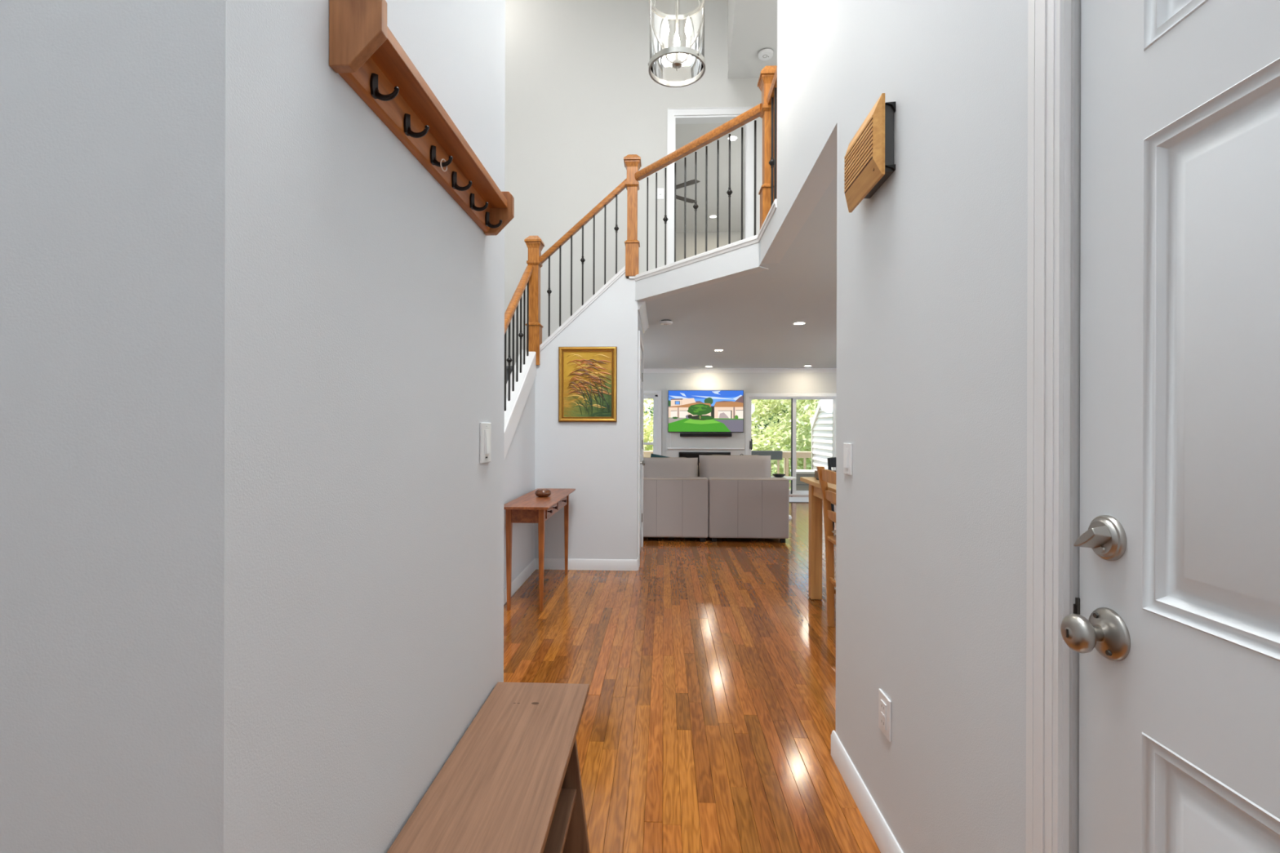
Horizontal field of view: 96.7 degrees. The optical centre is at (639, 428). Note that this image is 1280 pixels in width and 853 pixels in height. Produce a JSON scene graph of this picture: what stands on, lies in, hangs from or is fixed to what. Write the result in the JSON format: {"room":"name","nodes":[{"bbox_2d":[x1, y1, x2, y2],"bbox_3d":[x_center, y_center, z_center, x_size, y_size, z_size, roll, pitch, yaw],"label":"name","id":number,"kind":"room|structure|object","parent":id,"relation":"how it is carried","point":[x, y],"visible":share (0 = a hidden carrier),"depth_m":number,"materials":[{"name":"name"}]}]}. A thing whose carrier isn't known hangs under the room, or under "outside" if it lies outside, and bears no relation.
{"room":"entrance hallway","nodes":[
{"label":"entrance hallway","id":0,"kind":"room"},
{"bbox_2d":[0,0,293,852],"bbox_3d":[-1.315,-1.784,0.744,1.700,6.000,0.120,0,0,2],"label":"wall","id":1,"kind":"structure","parent":0,"point":[147,146],"depth_m":0.66,"materials":[{"name":"white paint"}]},
{"bbox_2d":[292,0,505,852],"bbox_3d":[-0.502,-1.781,1.279,0.120,6.000,1.017,0,0,2],"label":"wall","id":2,"kind":"structure","parent":0,"point":[398,313],"depth_m":1.04,"materials":[{"name":"white paint"}]},
{"bbox_2d":[328,0,514,235],"bbox_3d":[-0.407,-0.597,1.219,0.080,0.116,0.749,0,0,2],"label":"coat rack","id":3,"kind":"object","parent":2,"relation":"attached to","point":[363,50],"visible":1,"depth_m":1.03,"materials":[{"name":"brown wood"}]},
{"bbox_2d":[370,26,507,208],"bbox_3d":[-0.414,-0.619,1.219,0.066,0.021,0.711,0,0,2],"label":"shelf","id":4,"kind":"object","parent":3,"relation":"attached to","point":[390,61],"depth_m":1.11,"materials":[{"name":"brown wood"}]},
{"bbox_2d":[440,158,447,171],"bbox_3d":[-0.406,-0.544,1.179,0.003,0.025,0.021,0,0,22],"label":"ring","id":5,"kind":"object","parent":3,"relation":"hanging from","point":[442,159],"visible":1,"depth_m":1.17,"materials":[{"name":"beige"}]},
{"bbox_2d":[480,422,491,463],"bbox_3d":[-0.428,0.041,1.588,0.012,0.112,0.086,0,0,2],"label":"light switch","id":6,"kind":"object","parent":2,"relation":"attached to","point":[485,428],"visible":1,"depth_m":1.57,"materials":[{"name":"white plastic"}]},
{"bbox_2d":[503,377,535,589],"bbox_3d":[-1.012,0.372,3.710,0.110,1.690,2.410,0,0,2],"label":"wall","id":7,"kind":"structure","parent":0,"point":[519,460],"depth_m":4.46,"materials":[{"name":"white paint"}]},
{"bbox_2d":[503,558,535,604],"bbox_3d":[-0.952,1.171,3.728,0.013,0.092,2.370,0,0,2],"label":"baseboard","id":8,"kind":"structure","parent":7,"relation":"attached to","point":[516,584],"depth_m":4.39,"materials":[{"name":"white wood"}]},
{"bbox_2d":[504,354,536,458],"bbox_3d":[-1.013,0.283,3.711,0.137,1.867,2.410,0,0,2],"label":"trim","id":9,"kind":"structure","parent":7,"relation":"attached to","point":[515,418],"depth_m":4.33,"materials":[{"name":"white wood"}]},
{"bbox_2d":[504,350,536,434],"bbox_3d":[-1.013,0.192,3.711,0.136,1.735,2.410,0,0,2],"label":"cap","id":10,"kind":"object","parent":9,"relation":"on","point":[514,395],"visible":0.2,"depth_m":4.44,"materials":[{"name":"white wood"}]},
{"bbox_2d":[504,264,533,410],"bbox_3d":[-0.995,-0.513,3.821,0.062,1.784,2.152,0,0,2],"label":"stair railing","id":11,"kind":"object","parent":10,"relation":"on","point":[520,290],"visible":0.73,"depth_m":4.47,"materials":[{"name":"brown wood"}]},
{"bbox_2d":[534,272,638,559],"bbox_3d":[-0.461,-0.075,4.949,0.885,2.587,0.110,0,0,2],"label":"wall","id":12,"kind":"structure","parent":0,"point":[599,460],"depth_m":4.89,"materials":[{"name":"white paint"}]},
{"bbox_2d":[539,266,625,351],"bbox_3d":[-0.509,-1.010,4.951,0.785,0.778,0.134,0,0,2],"label":"trim","id":13,"kind":"structure","parent":12,"relation":"on","point":[622,271],"depth_m":4.88,"materials":[{"name":"white wood"}]},
{"bbox_2d":[539,177,626,336],"bbox_3d":[-0.491,-1.477,4.935,0.760,1.373,0.062,0,0,2],"label":"stair railing","id":14,"kind":"object","parent":13,"relation":"on","point":[621,186],"visible":0.96,"depth_m":4.92,"materials":[{"name":"brown wood"}]},
{"bbox_2d":[535,558,636,570],"bbox_3d":[-0.467,1.173,4.887,0.885,0.092,0.013,0,0,2],"label":"baseboard","id":15,"kind":"structure","parent":12,"relation":"attached to","point":[549,563],"depth_m":4.88,"materials":[{"name":"white"}]},
{"bbox_2d":[558,346,617,422],"bbox_3d":[-0.449,-0.375,4.878,0.503,0.647,0.026,0,0,2],"label":"painting","id":16,"kind":"object","parent":12,"relation":"attached to","point":[588,375],"visible":1,"depth_m":4.88,"materials":[{"name":"brown"}]},
{"bbox_2d":[504,0,762,365],"bbox_3d":[1.471,-1.776,6.004,6.770,6.000,0.120,0,0,2],"label":"wall","id":17,"kind":"structure","parent":0,"point":[582,97],"depth_m":6.03,"materials":[{"name":"white paint"}]},
{"bbox_2d":[657,187,663,199],"bbox_3d":[0.214,-2.469,5.989,0.070,0.116,0.016,0,0,2],"label":"light switch","id":18,"kind":"object","parent":17,"relation":"attached to","point":[660,190],"visible":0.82,"depth_m":5.99,"materials":[{"name":"white plastic"}]},
{"bbox_2d":[666,106,754,264],"bbox_3d":[0.740,-2.317,6.024,0.901,2.077,0.142,0,0,2],"label":"door frame","id":19,"kind":"structure","parent":17,"relation":"in","point":[716,114],"depth_m":5.97,"materials":[{"name":"white wood"}]},
{"bbox_2d":[638,313,643,348],"bbox_3d":[-0.053,0.062,5.557,0.120,2.315,1.140,0,0,2],"label":"wall","id":20,"kind":"structure","parent":0,"point":[640,329],"depth_m":5.43,"materials":[{"name":"white paint"}]},
{"bbox_2d":[636,556,639,570],"bbox_3d":[-0.016,1.174,4.927,0.013,0.092,0.105,0,0,2],"label":"baseboard","id":21,"kind":"structure","parent":20,"relation":"attached to","point":[637,560],"depth_m":4.88,"materials":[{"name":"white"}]},
{"bbox_2d":[637,330,644,566],"bbox_3d":[0.013,0.182,5.443,0.097,2.075,0.922,0,0,2],"label":"door frame","id":22,"kind":"structure","parent":20,"relation":"in","point":[641,351],"depth_m":5.63,"materials":[{"name":"white wood"}]},
{"bbox_2d":[637,301,648,333],"bbox_3d":[0.039,-1.056,5.508,0.062,0.075,1.230,0,0,2],"label":"crown molding","id":23,"kind":"structure","parent":20,"relation":"attached to","point":[642,308],"depth_m":5.29,"materials":[{"name":"white wood"}]},
{"bbox_2d":[503,495,880,852],"bbox_3d":[1.192,1.273,4.654,7.200,0.100,11.600,0,0,2],"label":"floor","id":24,"kind":"structure","parent":0,"point":[708,722],"depth_m":2.68,"materials":[{"name":"brown wood"}]},
{"bbox_2d":[386,682,590,852],"bbox_3d":[-0.297,0.989,1.205,0.299,0.460,0.983,0,0,2],"label":"bench","id":25,"kind":"object","parent":24,"relation":"on","point":[511,783],"visible":1,"depth_m":1.27,"materials":[{"name":"brown wood"}]},
{"bbox_2d":[542,788,576,852],"bbox_3d":[-0.308,0.995,1.203,0.238,0.018,0.718,0,0,2],"label":"shelf","id":26,"kind":"object","parent":25,"relation":"attached to","point":[555,842],"depth_m":1.43,"materials":[{"name":"brown wood"}]},
{"bbox_2d":[506,365,512,383],"bbox_3d":[-0.989,-0.018,4.359,1.760,2.470,3.372,0,0,2],"label":"stairs","id":27,"kind":"structure","parent":24,"relation":"on","point":[507,366],"depth_m":4.89,"materials":[{"name":"grey carpet"}]},
{"bbox_2d":[524,235,544,364],"bbox_3d":[-0.917,-1.101,4.943,0.146,1.118,0.146,0,0,2],"label":"newel post","id":28,"kind":"object","parent":27,"relation":"on","point":[535,245],"visible":0.83,"depth_m":4.90,"materials":[{"name":"brown wood"}]},
{"bbox_2d":[503,488,575,611],"bbox_3d":[-0.735,0.866,4.259,0.330,0.705,1.140,0,0,2],"label":"console table","id":29,"kind":"object","parent":24,"relation":"on","point":[529,508],"visible":0.88,"depth_m":3.79,"materials":[{"name":"brown wood"}]},
{"bbox_2d":[534,488,551,497],"bbox_3d":[-0.724,0.485,4.254,0.122,0.057,0.122,0,0,2],"label":"wooden bowl","id":30,"kind":"object","parent":29,"relation":"on","point":[540,492],"visible":1,"depth_m":4.21,"materials":[{"name":"brown wood"}]},
{"bbox_2d":[643,454,789,542],"bbox_3d":[0.717,0.762,6.560,1.782,0.920,0.971,0,0,2],"label":"sofa","id":31,"kind":"object","parent":24,"relation":"on","point":[732,496],"visible":0.8,"depth_m":6.08,"materials":[{"name":"fabric"}]},
{"bbox_2d":[650,453,667,457],"bbox_3d":[0.326,0.549,6.652,0.549,0.497,0.221,0,0,2],"label":"throw pillow","id":32,"kind":"object","parent":31,"relation":"on","point":[651,455],"visible":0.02,"depth_m":6.69,"materials":[{"name":"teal fabric"}]},
{"bbox_2d":[643,457,697,476],"bbox_3d":[0.236,0.566,6.396,0.830,0.464,0.281,0,0,2],"label":"cushion","id":33,"kind":"object","parent":31,"relation":"on","point":[653,467],"depth_m":6.30,"materials":[{"name":"fabric"}]},
{"bbox_2d":[698,454,770,478],"bbox_3d":[1.065,0.555,6.361,0.804,0.498,0.284,0,0,2],"label":"cushion","id":34,"kind":"object","parent":31,"relation":"on","point":[713,465],"depth_m":6.27,"materials":[{"name":"fabric"}]},
{"bbox_2d":[771,475,795,519],"bbox_3d":[1.924,0.948,7.776,0.410,0.555,0.410,0,0,2],"label":"side table","id":35,"kind":"object","parent":24,"relation":"on","point":[788,477],"visible":0.23,"depth_m":7.69,"materials":[{"name":"white"}]},
{"bbox_2d":[772,473,785,477],"bbox_3d":[1.894,0.650,7.758,0.180,0.040,0.180,0,0,2],"label":"dish","id":36,"kind":"object","parent":35,"relation":"on","point":[776,475],"visible":1,"depth_m":7.71,"materials":[{"name":"black ceramic"}]},
{"bbox_2d":[789,497,822,502],"bbox_3d":[3.178,1.223,9.666,1.890,0.009,0.700,0,0,2],"label":"rug","id":37,"kind":"object","parent":24,"relation":"on","point":[792,500],"visible":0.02,"depth_m":9.62,"materials":[{"name":"grey carpet"}]},
{"bbox_2d":[800,476,835,599],"bbox_3d":[1.630,0.793,3.285,0.972,0.862,1.800,0,0,2],"label":"dining table","id":38,"kind":"object","parent":24,"relation":"on","point":[815,575],"visible":0.19,"depth_m":4.04,"materials":[{"name":"brown wood"}]},
{"bbox_2d":[814,470,835,478],"bbox_3d":[1.530,0.336,4.065,0.520,0.053,0.150,0,0,2],"label":"wooden tray","id":39,"kind":"object","parent":38,"relation":"on","point":[815,471],"visible":0.17,"depth_m":4.11,"materials":[{"name":"brown wood"}]},
{"bbox_2d":[816,466,835,626],"bbox_3d":[1.331,0.731,3.307,0.491,0.985,0.460,0,0,2],"label":"dining chair","id":40,"kind":"object","parent":24,"relation":"on","point":[825,476],"visible":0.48,"depth_m":3.50,"materials":[{"name":"brown wood"}]},
{"bbox_2d":[826,457,835,530],"bbox_3d":[1.820,0.737,4.689,0.450,0.979,0.542,0,0,2],"label":"dining chair","id":41,"kind":"object","parent":24,"relation":"on","point":[831,461],"visible":0.1,"depth_m":4.91,"materials":[{"name":"black paint"}]},
{"bbox_2d":[635,241,768,302],"bbox_3d":[0.421,-1.182,4.389,0.102,0.185,1.335,0,0,-39],"label":"wall","id":42,"kind":"structure","parent":0,"point":[744,260],"depth_m":4.27,"materials":[{"name":"white paint"}]},
{"bbox_2d":[629,199,777,280],"bbox_3d":[0.520,-1.282,4.167,0.432,0.050,2.003,0,0,-28],"label":"cap","id":43,"kind":"object","parent":42,"relation":"on","point":[756,238],"visible":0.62,"depth_m":4.15,"materials":[{"name":"white wood"}]},
{"bbox_2d":[623,154,641,279],"bbox_3d":[-0.065,-1.823,4.912,0.146,1.046,0.146,0,0,2],"label":"newel post","id":44,"kind":"object","parent":43,"relation":"on","point":[633,164],"visible":0.97,"depth_m":4.87,"materials":[{"name":"brown wood"}]},
{"bbox_2d":[634,102,761,271],"bbox_3d":[0.415,-1.745,4.365,0.099,0.882,1.346,0,0,-39],"label":"balcony railing","id":45,"kind":"object","parent":43,"relation":"on","point":[753,113],"visible":0.94,"depth_m":4.29,"materials":[{"name":"brown wood"}]},
{"bbox_2d":[757,65,777,228],"bbox_3d":[0.863,-1.843,3.783,0.146,1.090,0.146,0,0,2],"label":"newel post","id":46,"kind":"object","parent":43,"relation":"on","point":[767,73],"visible":0.59,"depth_m":3.74,"materials":[{"name":"brown wood"}]},
{"bbox_2d":[766,66,777,207],"bbox_3d":[0.851,-1.744,3.488,0.062,0.882,0.490,0,0,2],"label":"balcony railing","id":47,"kind":"object","parent":43,"relation":"on","point":[771,99],"visible":0.48,"depth_m":3.56,"materials":[{"name":"brown wood"}]},
{"bbox_2d":[666,386,745,457],"bbox_3d":[1.194,0.228,10.399,1.420,1.990,0.120,0,0,2],"label":"wall","id":48,"kind":"structure","parent":0,"point":[737,440],"depth_m":10.34,"materials":[{"name":"white paint"}]},
{"bbox_2d":[679,452,730,476],"bbox_3d":[1.173,0.661,10.322,0.935,0.445,0.033,0,0,2],"label":"fireplace","id":49,"kind":"object","parent":48,"relation":"attached to","point":[686,455],"visible":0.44,"depth_m":10.31,"materials":[{"name":"black metal"}]},
{"bbox_2d":[667,390,743,447],"bbox_3d":[1.188,-0.162,10.306,1.360,1.042,0.066,0,0,2],"label":"television","id":50,"kind":"object","parent":48,"relation":"attached to","point":[688,411],"visible":1,"depth_m":10.27,"materials":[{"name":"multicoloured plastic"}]},
{"bbox_2d":[668,391,742,431],"bbox_3d":[1.188,-0.305,10.273,1.344,0.740,0.001,0,0,2],"label":"picture","id":51,"kind":"object","parent":50,"relation":"attached to","point":[688,411],"depth_m":10.27,"materials":[{"name":"multicoloured"}]},
{"bbox_2d":[667,448,744,449],"bbox_3d":[1.190,0.373,10.316,1.380,0.024,0.044,0,0,2],"label":"mantel shelf","id":52,"kind":"object","parent":48,"relation":"attached to","point":[668,448],"visible":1,"depth_m":10.29,"materials":[{"name":"white"}]},
{"bbox_2d":[680,432,732,436],"bbox_3d":[1.187,0.123,10.280,0.930,0.063,0.117,0,0,2],"label":"soundbar","id":53,"kind":"object","parent":48,"relation":"attached to","point":[682,434],"visible":1,"depth_m":10.22,"materials":[{"name":"black plastic"}]},
{"bbox_2d":[675,123,743,232],"bbox_3d":[1.169,-3.827,8.569,4.800,0.100,4.980,0,0,2],"label":"ceiling","id":54,"kind":"structure","parent":0,"point":[685,134],"depth_m":8.69,"materials":[{"name":"white paint"}]},
{"bbox_2d":[675,179,700,203],"bbox_3d":[0.259,-3.619,8.497,1.229,0.280,1.292,0,0,2],"label":"ceiling fan","id":55,"kind":"object","parent":54,"relation":"hanging from","point":[690,182],"visible":0.05,"depth_m":8.31,"materials":[{"name":"grey wood"}]},
{"bbox_2d":[727,135,737,141],"bbox_3d":[1.205,-3.774,7.407,0.139,0.004,0.139,0,0,2],"label":"recessed light","id":56,"kind":"object","parent":54,"relation":"in","point":[732,137],"visible":0.86,"depth_m":7.41,"materials":[{"name":"white plastic"}]},
{"bbox_2d":[728,136,736,140],"bbox_3d":[1.205,-3.772,7.407,0.104,0.001,0.104,0,0,2],"label":"diffuser","id":57,"kind":"object","parent":56,"relation":"attached to","point":[732,138],"depth_m":7.41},
{"bbox_2d":[675,231,743,261],"bbox_3d":[1.267,-2.527,11.017,4.800,2.500,0.120,0,0,2],"label":"wall","id":58,"kind":"structure","parent":0,"point":[690,236],"depth_m":10.96,"materials":[{"name":"white paint"}]},
{"bbox_2d":[643,173,836,368],"bbox_3d":[1.246,-1.184,5.803,7.200,0.185,9.300,0,0,2],"label":"ceiling","id":59,"kind":"structure","parent":0,"point":[751,317],"depth_m":5.53,"materials":[{"name":"white paint"}]},
{"bbox_2d":[660,320,672,324],"bbox_3d":[0.268,-1.072,5.794,0.128,0.042,0.128,0,0,2],"label":"smoke detector","id":60,"kind":"object","parent":59,"relation":"attached to","point":[662,322],"visible":1,"depth_m":5.75,"materials":[{"name":"white plastic"}]},
{"bbox_2d":[792,321,806,324],"bbox_3d":[1.656,-1.088,5.911,0.139,0.004,0.139,0,0,2],"label":"recessed light","id":61,"kind":"object","parent":59,"relation":"in","point":[797,322],"visible":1,"depth_m":5.89,"materials":[{"name":"white plastic"}]},
{"bbox_2d":[644,372,836,456],"bbox_3d":[1.440,0.066,10.519,7.440,2.315,0.140,0,0,2],"label":"wall","id":62,"kind":"structure","parent":0,"point":[819,382],"depth_m":10.43,"materials":[{"name":"white paint"}]},
{"bbox_2d":[643,391,662,455],"bbox_3d":[-0.048,0.105,10.546,0.925,1.590,0.170,0,0,2],"label":"window","id":63,"kind":"structure","parent":62,"relation":"in","point":[656,396],"depth_m":10.50,"materials":[{"name":"white wood"}]},
{"bbox_2d":[644,393,656,395],"bbox_3d":[-0.048,-0.625,10.496,0.685,0.040,0.029,0,0,2],"label":"roller shade","id":64,"kind":"object","parent":63,"relation":"attached to","point":[644,393],"depth_m":10.47,"materials":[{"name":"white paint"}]},
{"bbox_2d":[644,368,836,373],"bbox_3d":[1.439,-1.053,10.418,7.200,0.075,0.062,0,0,2],"label":"crown molding","id":65,"kind":"structure","parent":62,"relation":"attached to","point":[646,370],"depth_m":10.40,"materials":[{"name":"white wood"}]},
{"bbox_2d":[745,393,836,495],"bbox_3d":[3.199,0.298,10.420,2.545,1.860,0.171,0,0,2],"label":"door","id":66,"kind":"structure","parent":62,"relation":"in","point":[748,397],"depth_m":10.41,"materials":[{"name":"white"}]},
{"bbox_2d":[727,0,777,78],"bbox_3d":[2.797,-4.218,4.523,4.010,1.110,2.730,0,0,2],"label":"ceiling","id":67,"kind":"structure","parent":0,"point":[752,24],"depth_m":5.35,"materials":[{"name":"white paint"}]},
{"bbox_2d":[758,48,773,60],"bbox_3d":[1.227,-3.645,5.554,0.148,0.042,0.148,0,0,2],"label":"smoke detector","id":68,"kind":"object","parent":67,"relation":"attached to","point":[766,54],"visible":1,"depth_m":5.53,"materials":[{"name":"white plastic"}]},
{"bbox_2d":[760,0,1027,852],"bbox_3d":[0.761,-1.778,1.325,0.120,6.000,4.910,0,0,2],"label":"wall","id":69,"kind":"structure","parent":0,"point":[931,510],"depth_m":1.37,"materials":[{"name":"white paint"}]},
{"bbox_2d":[843,443,852,475],"bbox_3d":[0.716,0.107,1.970,0.012,0.108,0.080,0,0,2],"label":"light switch","id":70,"kind":"object","parent":69,"relation":"attached to","point":[847,447],"visible":1,"depth_m":1.96,"materials":[{"name":"white plastic"}]},
{"bbox_2d":[831,730,903,852],"bbox_3d":[0.696,1.176,1.556,0.013,0.092,1.143,0,0,2],"label":"baseboard","id":71,"kind":"structure","parent":69,"relation":"attached to","point":[884,838],"depth_m":1.78,"materials":[{"name":"white wood"}]},
{"bbox_2d":[844,93,895,212],"bbox_3d":[0.681,-0.807,1.699,0.063,0.222,0.279,0,0,2],"label":"door chime","id":72,"kind":"object","parent":69,"relation":"attached to","point":[868,161],"visible":1,"depth_m":1.62,"materials":[{"name":"brown wood"}]},
{"bbox_2d":[878,688,891,742],"bbox_3d":[0.701,0.824,1.635,0.010,0.114,0.082,0,0,2],"label":"wall outlet","id":73,"kind":"object","parent":69,"relation":"attached to","point":[884,703],"visible":1,"depth_m":1.62,"materials":[{"name":"white plastic"}]},
{"bbox_2d":[1026,0,1064,852],"bbox_3d":[0.650,0.154,0.429,0.016,2.135,1.101,0,0,2],"label":"door frame","id":74,"kind":"structure","parent":69,"relation":"in","point":[1046,18],"depth_m":0.93,"materials":[{"name":"white wood"}]},
{"bbox_2d":[1060,0,1279,852],"bbox_3d":[0.693,0.187,0.433,0.170,2.069,0.984,0,0,2],"label":"door","id":75,"kind":"structure","parent":69,"relation":"in","point":[1170,627],"depth_m":0.74,"materials":[{"name":"white wood"}]},
{"bbox_3d":[2.332,1.471,11.603,6.700,0.250,2.060,0,0,2],"label":"deck","id":76,"kind":"object","parent":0,"visible":0},
{"bbox_2d":[643,450,811,487],"bbox_3d":[1.420,0.926,12.502,4.600,0.835,0.180,0,0,2],"label":"deck railing","id":77,"kind":"object","parent":76,"relation":"on","point":[785,455],"visible":0.13,"depth_m":12.39,"materials":[{"name":"beige wood"}]},
{"bbox_2d":[751,450,782,459],"bbox_3d":[2.619,0.585,12.294,0.890,0.193,0.124,0,0,2],"label":"planter","id":78,"kind":"object","parent":77,"relation":"hanging from","point":[775,455],"visible":0.52,"depth_m":12.24,"materials":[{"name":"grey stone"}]},
{"bbox_2d":[790,469,817,490],"bbox_3d":[3.423,1.109,11.642,0.595,0.480,0.490,0,0,2],"label":"box","id":79,"kind":"object","parent":76,"relation":"on","point":[800,486],"visible":0.23,"depth_m":11.42,"materials":[{"name":"grey"}]},
{"bbox_2d":[810,398,835,470],"bbox_3d":[3.790,-0.062,11.482,0.185,2.823,1.940,0,0,2],"label":"wall","id":80,"kind":"structure","parent":76,"relation":"on","point":[821,425],"depth_m":11.64,"materials":[{"name":"grey"}]},
{"bbox_3d":[1.264,-4.827,2.400,7.100,0.100,7.500,0,0,2],"label":"ceiling","id":81,"kind":"structure","parent":0,"visible":0},
{"bbox_2d":[648,0,705,87],"bbox_3d":[0.191,-3.298,2.896,0.292,2.961,0.292,0,0,2],"label":"pendant lamp","id":82,"kind":"object","parent":81,"relation":"hanging from","point":[695,24],"visible":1,"depth_m":2.96,"materials":[{"name":"glass"}]},
{"label":"outside","id":83,"kind":"structure","parent":0,"visible":0},
{"bbox_3d":[6.921,3.788,46.126,90.000,0.300,67.250,0,0,2],"label":"ground","id":84,"kind":"structure","parent":83,"visible":0},
{"bbox_2d":[643,399,653,450],"bbox_3d":[-1.629,0.672,17.330,5.287,5.901,5.675,0,0,-25],"label":"tree","id":85,"kind":"object","parent":84,"relation":"on","point":[646,436],"visible":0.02,"depth_m":16.55,"materials":[{"name":"green plant"}]},
{"bbox_2d":[643,399,801,449],"bbox_3d":[3.797,-1.359,26.701,8.954,9.992,8.664,0,0,18],"label":"tree","id":86,"kind":"object","parent":84,"relation":"on","point":[651,411],"visible":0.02,"depth_m":25.21,"materials":[{"name":"green plant"}]},
{"bbox_2d":[751,399,819,488],"bbox_3d":[4.182,0.775,17.594,5.713,5.726,4.970,0,0,8],"label":"tree","id":87,"kind":"object","parent":84,"relation":"on","point":[772,437],"visible":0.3,"depth_m":16.44,"materials":[{"name":"green plant"}]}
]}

